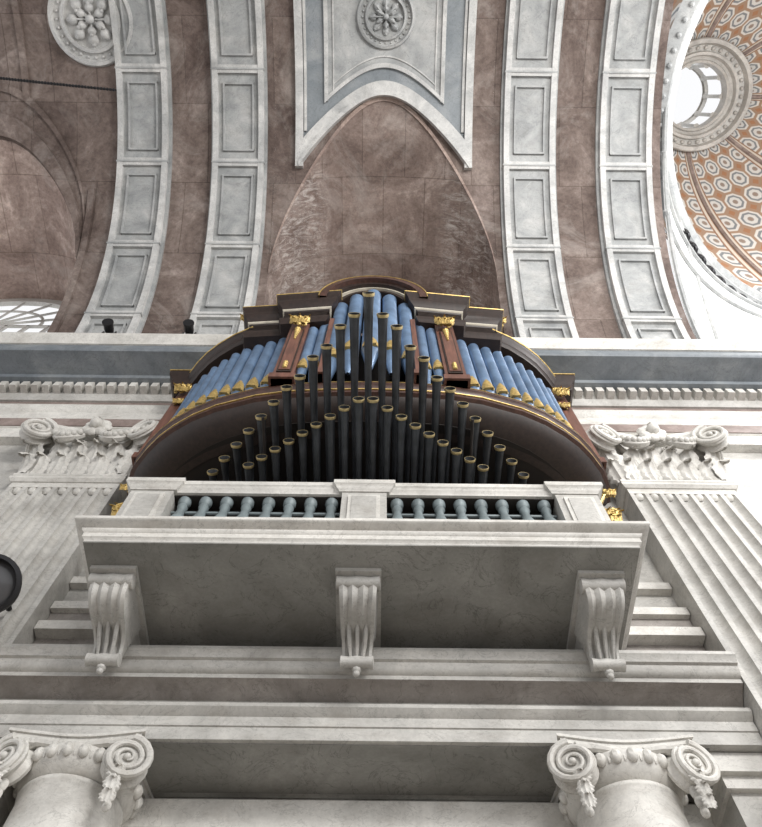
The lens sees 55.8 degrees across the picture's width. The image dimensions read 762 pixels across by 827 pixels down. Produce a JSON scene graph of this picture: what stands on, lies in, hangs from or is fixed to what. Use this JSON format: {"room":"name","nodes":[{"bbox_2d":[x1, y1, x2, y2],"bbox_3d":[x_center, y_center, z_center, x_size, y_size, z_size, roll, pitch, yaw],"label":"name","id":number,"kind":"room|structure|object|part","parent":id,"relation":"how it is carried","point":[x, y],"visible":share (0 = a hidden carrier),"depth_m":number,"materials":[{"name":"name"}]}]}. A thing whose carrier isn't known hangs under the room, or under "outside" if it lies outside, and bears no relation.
{"room":"church","nodes":[
{"label":"church","id":0,"kind":"room"},
{"bbox_2d":[0,445,761,826],"bbox_3d":[-1.939,3.726,6.484,20.200,12.000,1.880,1,-66,0],"label":"wall","id":1,"kind":"structure","parent":0,"point":[657,623],"depth_m":6.42,"materials":[{"name":"grey stone"}]},
{"bbox_2d":[0,416,158,651],"bbox_3d":[-4.402,2.985,6.098,2.151,11.876,1.402,1,-66,0],"label":"fluted pilaster","id":2,"kind":"object","parent":1,"relation":"attached to","point":[68,472],"visible":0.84,"depth_m":9.69,"materials":[{"name":"grey stone"}]},
{"bbox_2d":[0,554,21,611],"bbox_3d":[-3.944,1.752,7.195,0.603,0.596,0.686,32,-70,-13],"label":"floodlight","id":3,"kind":"object","parent":2,"relation":"attached to","point":[10,572],"visible":1,"depth_m":7.17,"materials":[{"name":"black metal"}]},
{"bbox_2d":[74,477,649,679],"bbox_3d":[-0.188,1.759,7.306,5.540,1.923,1.640,1,-66,0],"label":"balcony","id":4,"kind":"object","parent":1,"relation":"attached to","point":[357,566],"visible":1,"depth_m":6.96,"materials":[{"name":"stone"}]},
{"bbox_2d":[109,275,623,520],"bbox_3d":[-0.146,-0.398,9.864,6.790,6.385,3.301,1,-66,0],"label":"pipe organ","id":5,"kind":"object","parent":4,"relation":"on","point":[432,389],"visible":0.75,"depth_m":8.98,"materials":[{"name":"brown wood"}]},
{"bbox_2d":[0,332,761,452],"bbox_3d":[-1.872,-0.033,12.298,20.255,2.240,2.020,1,-66,0],"label":"entablature","id":6,"kind":"object","parent":1,"relation":"attached to","point":[625,385],"visible":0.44,"depth_m":12.61,"materials":[{"name":"grey stone"}]},
{"bbox_2d":[102,318,116,332],"bbox_3d":[-4.930,-1.537,13.002,0.248,0.240,0.338,1,-66,0],"label":"spotlight","id":7,"kind":"object","parent":6,"relation":"on","point":[108,323],"visible":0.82,"depth_m":12.94,"materials":[{"name":"black metal"}]},
{"bbox_2d":[182,319,195,333],"bbox_3d":[-3.480,-1.522,13.002,0.248,0.240,0.338,1,-66,0],"label":"spotlight","id":8,"kind":"object","parent":6,"relation":"on","point":[188,324],"visible":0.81,"depth_m":12.94,"materials":[{"name":"black metal"}]},
{"bbox_2d":[0,0,695,338],"bbox_3d":[-2.611,-7.569,13.796,18.620,6.620,13.756,1,-66,0],"label":"vault surface","id":9,"kind":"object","parent":6,"relation":"on","point":[383,198],"visible":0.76,"depth_m":17.22,"materials":[{"name":"brown paint"}]},
{"bbox_2d":[0,298,61,331],"bbox_3d":[-9.232,-1.738,16.127,4.500,6.000,0.120,1,-66,0],"label":"window","id":10,"kind":"structure","parent":9,"relation":"attached to","point":[44,303],"depth_m":17.79,"materials":[{"name":"white glass"}]},
{"bbox_2d":[0,77,116,90],"bbox_3d":[-6.932,-6.507,14.083,3.420,0.274,0.062,5,-66,-2],"label":"rod","id":11,"kind":"object","parent":9,"relation":"hanging from","point":[1,78],"visible":1,"depth_m":14.02,"materials":[{"name":"black metal"}]},
{"bbox_2d":[47,0,132,66],"bbox_3d":[-6.705,-9.106,16.641,2.000,0.337,2.000,1,-66,0],"label":"rosette medallion","id":12,"kind":"object","parent":9,"relation":"on","point":[82,29],"visible":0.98,"depth_m":16.70,"materials":[{"name":"stone"}]},
{"bbox_2d":[0,0,496,331],"bbox_3d":[-4.344,-7.852,13.678,14.048,6.620,13.176,1,-66,0],"label":"trim","id":13,"kind":"structure","parent":9,"relation":"attached to","point":[11,127],"depth_m":17.11,"materials":[{"name":"brown stone"}]},
{"bbox_2d":[75,0,690,338],"bbox_3d":[0.102,-7.805,13.677,12.760,6.619,13.176,1,-66,0],"label":"ribs","id":14,"kind":"object","parent":9,"relation":"attached to","point":[642,302],"visible":0.75,"depth_m":16.80,"materials":[{"name":"stone"}]},
{"bbox_2d":[585,422,761,737],"bbox_3d":[4.148,3.074,6.098,2.151,11.876,1.402,1,-66,0],"label":"fluted pilaster","id":15,"kind":"object","parent":1,"relation":"attached to","point":[704,540],"visible":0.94,"depth_m":9.22,"materials":[{"name":"grey stone"}]},
{"bbox_2d":[293,0,477,169],"bbox_3d":[0.100,-9.515,13.409,4.200,5.719,9.833,1,-66,0],"label":"ceiling","id":16,"kind":"structure","parent":0,"point":[337,71],"depth_m":16.96,"materials":[{"name":"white stone"}]},
{"bbox_2d":[357,0,414,49],"bbox_3d":[0.116,-9.139,16.593,1.360,0.268,1.360,1,-66,0],"label":"rosette medallion","id":17,"kind":"object","parent":16,"relation":"attached to","point":[363,9],"visible":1,"depth_m":16.59,"materials":[{"name":"stone"}]},
{"bbox_2d":[660,0,761,339],"bbox_3d":[12.698,-9.308,21.204,12.483,21.828,12.483,1,-66,0],"label":"dome","id":18,"kind":"object","parent":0,"point":[711,170],"visible":0.74,"depth_m":27.12,"materials":[{"name":"paint"}]},
{"bbox_3d":[9.664,-3.294,19.376,5.139,0.282,0.897,31,-69,-13],"label":"iron gallery railing","id":19,"kind":"part","parent":18,"relation":"part of","materials":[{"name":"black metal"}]},
{"bbox_3d":[2.012,-1.115,-2.367,36.000,0.200,20.000,1,-66,0],"label":"floor","id":20,"kind":"structure","parent":0,"visible":0},
{"bbox_2d":[3,773,122,826],"bbox_3d":[-2.658,4.555,3.474,1.240,5.820,1.240,1,-66,0],"label":"shaft","id":21,"kind":"object","parent":20,"relation":"on","point":[57,799],"visible":0.9,"depth_m":5.79,"materials":[{"name":"stone"}]},
{"bbox_2d":[0,727,153,823],"bbox_3d":[-2.645,3.358,6.164,1.441,0.709,1.159,1,-66,0],"label":"capital","id":22,"kind":"object","parent":21,"relation":"on","point":[120,761],"visible":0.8,"depth_m":6.04,"materials":[{"name":"stone"}]},
{"bbox_2d":[0,644,761,801],"bbox_3d":[-0.125,2.904,6.788,7.030,0.820,1.070,1,-66,0],"label":"entablature","id":23,"kind":"object","parent":22,"relation":"on","point":[218,721],"visible":0.82,"depth_m":6.58,"materials":[{"name":"grey stone"}]},
{"bbox_2d":[577,779,689,826],"bbox_3d":[2.102,4.605,3.474,1.240,5.820,1.240,1,-66,0],"label":"shaft","id":24,"kind":"object","parent":20,"relation":"on","point":[634,802],"visible":0.91,"depth_m":5.81,"materials":[{"name":"stone"}]},
{"bbox_2d":[547,733,719,826],"bbox_3d":[2.114,3.408,6.164,1.441,0.709,1.159,1,-66,0],"label":"capital","id":25,"kind":"object","parent":24,"relation":"on","point":[580,766],"visible":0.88,"depth_m":6.04,"materials":[{"name":"stone"}]}
]}

